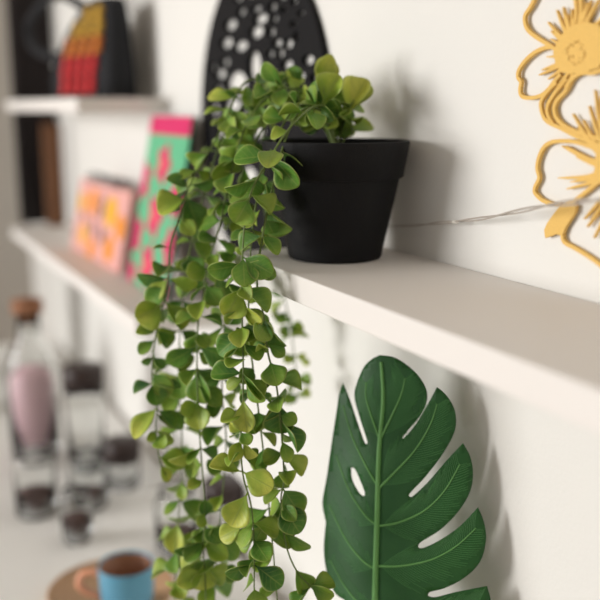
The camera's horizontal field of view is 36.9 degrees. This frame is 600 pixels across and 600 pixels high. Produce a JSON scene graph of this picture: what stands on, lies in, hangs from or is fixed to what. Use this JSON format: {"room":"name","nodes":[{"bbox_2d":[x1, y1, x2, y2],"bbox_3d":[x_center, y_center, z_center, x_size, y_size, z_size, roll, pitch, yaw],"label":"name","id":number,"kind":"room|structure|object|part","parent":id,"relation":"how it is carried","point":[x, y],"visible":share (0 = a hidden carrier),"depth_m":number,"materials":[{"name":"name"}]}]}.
{"room":"kitchen","nodes":[
{"label":"kitchen","id":0,"kind":"room"},
{"bbox_2d":[0,0,33,344],"bbox_3d":[-2.091,-0.354,1.884,3.080,2.650,0.080,-6,13,-25],"label":"wall","id":1,"kind":"structure","parent":0,"point":[16,274],"depth_m":2.51,"materials":[{"name":"grey paint"}]},
{"bbox_2d":[29,0,599,599],"bbox_3d":[0.109,-0.127,0.824,0.080,2.650,3.800,-6,13,-25],"label":"wall","id":2,"kind":"structure","parent":0,"point":[441,74],"depth_m":0.73,"materials":[{"name":"paint"}]},
{"bbox_2d":[6,0,56,223],"bbox_3d":[-0.593,-0.610,1.970,0.092,0.885,0.028,-6,13,-25],"label":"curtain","id":3,"kind":"object","parent":2,"relation":"hanging from","point":[31,75],"visible":0.69,"depth_m":2.00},
{"bbox_2d":[6,98,166,112],"bbox_3d":[-0.403,-0.346,1.600,0.133,0.021,0.665,-6,13,-25],"label":"wall shelf","id":4,"kind":"object","parent":2,"relation":"attached to","point":[71,105],"visible":1,"depth_m":1.32,"materials":[{"name":"white laminate"}]},
{"bbox_2d":[24,0,137,98],"bbox_3d":[-0.366,-0.416,1.464,0.072,0.172,0.334,-9,15,-37],"label":"pitcher","id":5,"kind":"object","parent":4,"relation":"on","point":[95,57],"visible":1,"depth_m":1.36,"materials":[{"name":"black ceramic"}]},
{"bbox_2d":[11,223,225,334],"bbox_3d":[-0.354,-0.064,1.558,0.133,0.021,0.968,-6,13,-25],"label":"wall shelf","id":6,"kind":"object","parent":2,"relation":"attached to","point":[113,292],"visible":0.63,"depth_m":1.39,"materials":[{"name":"white laminate"}]},
{"bbox_2d":[41,123,65,225],"bbox_3d":[-0.534,-0.271,1.950,0.038,0.219,0.016,-6,13,-25],"label":"wooden plank","id":7,"kind":"object","parent":6,"relation":"on","point":[51,132],"visible":1,"depth_m":1.94,"materials":[{"name":"brown wood"}]},
{"bbox_2d":[71,172,135,273],"bbox_3d":[-0.330,-0.139,1.522,0.050,0.141,0.310,-6,14,-27],"label":"notebook","id":8,"kind":"object","parent":6,"relation":"on","point":[104,211],"visible":1,"depth_m":1.49,"materials":[{"name":"pink paper"}]},
{"bbox_2d":[79,192,85,211],"bbox_3d":[-0.392,-0.177,1.622,0.001,0.036,0.045,7,8,-29],"label":"print","id":9,"kind":"object","parent":8,"relation":"attached to","point":[82,200],"depth_m":1.62},
{"bbox_2d":[79,223,86,244],"bbox_3d":[-0.384,-0.117,1.593,0.001,0.038,0.048,7,8,-29],"label":"print","id":10,"kind":"object","parent":8,"relation":"attached to","point":[83,231],"depth_m":1.59},
{"bbox_2d":[87,238,94,257],"bbox_3d":[-0.358,-0.090,1.541,0.001,0.035,0.045,7,8,-29],"label":"print","id":11,"kind":"object","parent":8,"relation":"attached to","point":[91,245],"depth_m":1.54},
{"bbox_2d":[90,220,94,235],"bbox_3d":[-0.356,-0.123,1.544,0.001,0.029,0.024,7,8,-29],"label":"print","id":12,"kind":"object","parent":8,"relation":"attached to","point":[92,228],"depth_m":1.55},
{"bbox_2d":[88,189,97,214],"bbox_3d":[-0.357,-0.169,1.557,0.001,0.046,0.058,7,8,-29],"label":"print","id":13,"kind":"object","parent":8,"relation":"attached to","point":[93,200],"depth_m":1.56},
{"bbox_2d":[98,202,103,219],"bbox_3d":[-0.333,-0.149,1.507,0.001,0.031,0.026,7,8,-29],"label":"print","id":14,"kind":"object","parent":8,"relation":"attached to","point":[101,210],"depth_m":1.51},
{"bbox_2d":[99,226,104,243],"bbox_3d":[-0.328,-0.107,1.489,0.001,0.031,0.026,7,8,-29],"label":"print","id":15,"kind":"object","parent":8,"relation":"attached to","point":[102,234],"depth_m":1.49},
{"bbox_2d":[103,236,113,261],"bbox_3d":[-0.308,-0.082,1.449,0.001,0.042,0.052,7,8,-29],"label":"print","id":16,"kind":"object","parent":8,"relation":"attached to","point":[108,246],"depth_m":1.45},
{"bbox_2d":[105,196,116,227],"bbox_3d":[-0.306,-0.142,1.458,0.001,0.052,0.065,7,8,-29],"label":"print","id":17,"kind":"object","parent":8,"relation":"attached to","point":[111,207],"depth_m":1.46},
{"bbox_2d":[115,215,124,239],"bbox_3d":[-0.281,-0.113,1.406,0.001,0.040,0.050,7,8,-29],"label":"print","id":18,"kind":"object","parent":8,"relation":"attached to","point":[120,223],"depth_m":1.41},
{"bbox_2d":[128,116,196,301],"bbox_3d":[-0.196,-0.134,1.261,0.053,0.242,0.178,-6,13,-25],"label":"book","id":19,"kind":"object","parent":6,"relation":"on","point":[171,138],"visible":0.77,"depth_m":1.26,"materials":[{"name":"green paper"}]},
{"bbox_2d":[128,257,135,281],"bbox_3d":[-0.248,-0.045,1.336,0.001,0.034,0.034,6,8,-27],"label":"print","id":20,"kind":"object","parent":19,"relation":"attached to","point":[132,268],"depth_m":1.34},
{"bbox_2d":[132,215,142,251],"bbox_3d":[-0.239,-0.097,1.328,0.001,0.057,0.036,6,8,-27],"label":"print","id":21,"kind":"object","parent":19,"relation":"attached to","point":[139,225],"depth_m":1.33},
{"bbox_2d":[140,160,150,199],"bbox_3d":[-0.226,-0.174,1.318,0.001,0.061,0.036,6,8,-28],"label":"print","id":22,"kind":"object","parent":19,"relation":"attached to","point":[147,170],"depth_m":1.32},
{"bbox_2d":[143,255,149,273],"bbox_3d":[-0.217,-0.049,1.274,0.001,0.032,0.031,6,8,-27],"label":"print","id":23,"kind":"object","parent":19,"relation":"attached to","point":[146,267],"depth_m":1.27},
{"bbox_2d":[140,243,153,288],"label":"print","id":24,"kind":"object","parent":19,"relation":"attached to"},
{"bbox_2d":[150,206,158,226],"bbox_3d":[-0.204,-0.119,1.263,0.001,0.033,0.032,6,8,-28],"label":"print","id":25,"kind":"object","parent":19,"relation":"attached to","point":[154,217],"depth_m":1.26},
{"bbox_2d":[147,198,162,239],"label":"print","id":26,"kind":"object","parent":19,"relation":"attached to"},
{"bbox_2d":[159,154,166,174],"bbox_3d":[-0.190,-0.189,1.251,0.001,0.029,0.028,6,8,-28],"label":"print","id":27,"kind":"object","parent":19,"relation":"attached to","point":[163,165],"depth_m":1.25},
{"bbox_2d":[156,143,170,185],"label":"print","id":28,"kind":"object","parent":19,"relation":"attached to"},
{"bbox_2d":[163,225,174,264],"bbox_3d":[-0.178,-0.070,1.206,0.001,0.061,0.041,6,8,-28],"label":"print","id":29,"kind":"object","parent":19,"relation":"attached to","point":[166,243],"depth_m":1.20},
{"bbox_2d":[170,185,177,219],"bbox_3d":[-0.167,-0.139,1.199,0.001,0.065,0.045,6,8,-27],"label":"print","id":30,"kind":"object","parent":19,"relation":"attached to","point":[173,190],"depth_m":1.20},
{"bbox_2d":[201,0,327,250],"bbox_3d":[-0.049,-0.208,1.035,0.006,0.359,0.359,-6,13,-25],"label":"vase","id":31,"kind":"object","parent":2,"relation":"attached to","point":[311,40],"visible":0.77,"depth_m":1.03,"materials":[{"name":"black ceramic"}]},
{"bbox_2d":[233,247,599,433],"bbox_3d":[0.226,0.058,0.369,0.133,0.021,1.028,-6,13,-25],"label":"wall shelf","id":32,"kind":"object","parent":2,"relation":"attached to","point":[538,347],"visible":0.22,"depth_m":0.55,"materials":[{"name":"white laminate"}]},
{"bbox_2d":[130,54,409,599],"bbox_3d":[-0.014,0.039,0.764,0.222,0.483,0.252,-11,16,-42],"label":"trailing plant","id":33,"kind":"object","parent":32,"relation":"on","point":[333,197],"visible":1,"depth_m":0.73,"materials":[{"name":"green plant"}]},
{"bbox_3d":[0.029,-0.084,0.752,0.122,0.097,0.122,-6,13,-25],"label":"pot","id":34,"kind":"part","parent":33,"relation":"part of","materials":[{"name":"black plastic"}]},
{"bbox_2d":[388,198,599,226],"bbox_3d":[0.117,-0.064,0.685,0.015,0.067,0.418,-4,13,-19],"label":"string light","id":35,"kind":"object","parent":2,"relation":"attached to","point":[583,200],"visible":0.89,"depth_m":0.61,"materials":[{"name":"clear metal"}]},
{"bbox_2d":[516,0,599,266],"bbox_3d":[0.188,-0.115,0.561,0.004,0.204,0.165,-6,13,-25],"label":"wall art","id":36,"kind":"object","parent":2,"relation":"attached to","point":[576,51],"visible":0.99,"depth_m":0.58,"materials":[{"name":"gold metal"}]},
{"bbox_3d":[-1.256,1.339,0.501,3.080,0.080,3.880,-6,13,-25],"label":"floor","id":37,"kind":"structure","parent":0,"visible":0},
{"bbox_2d":[0,339,275,599],"bbox_3d":[-0.577,0.689,1.453,0.738,0.789,1.800,-6,13,-25],"label":"countertop","id":38,"kind":"structure","parent":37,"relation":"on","point":[33,554],"depth_m":1.27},
{"bbox_2d":[5,297,60,464],"bbox_3d":[-0.443,0.135,1.485,0.080,0.280,0.080,-6,13,-25],"label":"bottle","id":39,"kind":"object","parent":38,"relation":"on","point":[31,376],"visible":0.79,"depth_m":1.46,"materials":[{"name":"clear glass"}]},
{"bbox_2d":[12,446,57,520],"bbox_3d":[-0.387,0.266,1.314,0.060,0.095,0.060,-6,13,-25],"label":"glass jar","id":40,"kind":"object","parent":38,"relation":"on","point":[34,470],"visible":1,"depth_m":1.29,"materials":[{"name":"white"}]},
{"bbox_2d":[60,484,92,545],"bbox_3d":[-0.306,0.294,1.233,0.042,0.075,0.042,-6,13,-25],"label":"glass jar","id":41,"kind":"object","parent":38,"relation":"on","point":[75,502],"visible":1,"depth_m":1.22,"materials":[{"name":"white"}]},
{"bbox_2d":[61,361,105,473],"bbox_3d":[-0.345,0.193,1.446,0.066,0.182,0.066,-6,13,-25],"label":"glass jar","id":42,"kind":"object","parent":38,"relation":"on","point":[82,381],"visible":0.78,"depth_m":1.42,"materials":[{"name":"white"}]},
{"bbox_3d":[-0.345,0.122,1.430,0.066,0.036,0.066,-6,13,-25],"label":"lid","id":43,"kind":"part","parent":42,"relation":"part of","materials":[{"name":"brown"}]},
{"bbox_2d":[68,446,108,512],"bbox_3d":[-0.314,0.266,1.338,0.056,0.085,0.056,-6,13,-25],"label":"glass jar","id":44,"kind":"object","parent":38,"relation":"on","point":[87,466],"visible":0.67,"depth_m":1.32,"materials":[{"name":"white"}]},
{"bbox_2d":[47,559,174,599],"bbox_3d":[-0.229,0.355,1.093,0.152,0.014,0.152,-6,13,-25],"label":"round tray","id":45,"kind":"object","parent":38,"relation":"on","point":[63,587],"visible":0.37,"depth_m":1.11,"materials":[{"name":"brown wood"}]},
{"bbox_2d":[75,550,153,599],"bbox_3d":[-0.213,0.336,1.051,0.088,0.056,0.065,-6,13,-25],"label":"mug","id":46,"kind":"object","parent":45,"relation":"on","point":[126,574],"visible":0.99,"depth_m":1.05,"materials":[{"name":"blue ceramic"}]},
{"bbox_3d":[-0.247,0.333,1.053,0.031,0.040,0.011,-1,12,-5],"label":"handle","id":47,"kind":"part","parent":46,"relation":"part of","materials":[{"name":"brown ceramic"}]},
{"bbox_2d":[104,434,140,491],"bbox_3d":[-0.277,0.255,1.410,0.056,0.077,0.056,-6,13,-25],"label":"glass jar","id":48,"kind":"object","parent":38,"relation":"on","point":[122,452],"visible":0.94,"depth_m":1.39,"materials":[{"name":"white"}]},
{"bbox_3d":[-0.277,0.235,1.406,0.056,0.036,0.056,-6,13,-25],"label":"lid","id":49,"kind":"part","parent":48,"relation":"part of","materials":[{"name":"brown"}]},
{"bbox_3d":[-0.277,0.270,1.413,0.052,0.045,0.052,-6,13,-25],"label":"glass","id":50,"kind":"part","parent":48,"relation":"part of","materials":[{"name":"white"}]},
{"bbox_2d":[154,482,199,556],"bbox_3d":[-0.165,0.293,1.210,0.060,0.085,0.060,-6,13,-25],"label":"glass jar","id":51,"kind":"object","parent":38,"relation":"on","point":[164,497],"visible":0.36,"depth_m":1.19,"materials":[{"name":"white"}]},
{"bbox_2d":[202,472,243,528],"bbox_3d":[-0.101,0.287,1.217,0.060,0.094,0.060,-6,13,-25],"label":"glass jar","id":52,"kind":"object","parent":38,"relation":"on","point":[233,490],"visible":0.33,"depth_m":1.19,"materials":[{"name":"white"}]},
{"bbox_3d":[-0.101,0.255,1.210,0.060,0.028,0.060,-6,13,-25],"label":"lid","id":53,"kind":"part","parent":52,"relation":"part of","materials":[{"name":"grey"}]},
{"bbox_3d":[-0.101,0.299,1.220,0.056,0.070,0.056,-6,13,-25],"label":"glass","id":54,"kind":"part","parent":52,"relation":"part of","materials":[{"name":"white"}]},
{"bbox_3d":[0.048,0.432,0.743,0.066,0.010,0.066,-6,13,-25],"label":"stand","id":55,"kind":"object","parent":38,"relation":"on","visible":0},
{"bbox_2d":[322,355,490,599],"bbox_3d":[0.077,0.238,0.718,0.153,0.378,0.064,8,14,32],"label":"monstera leaf","id":56,"kind":"object","parent":55,"relation":"on","point":[372,551],"visible":0.98,"depth_m":0.71,"materials":[{"name":"green plant"}]}
]}

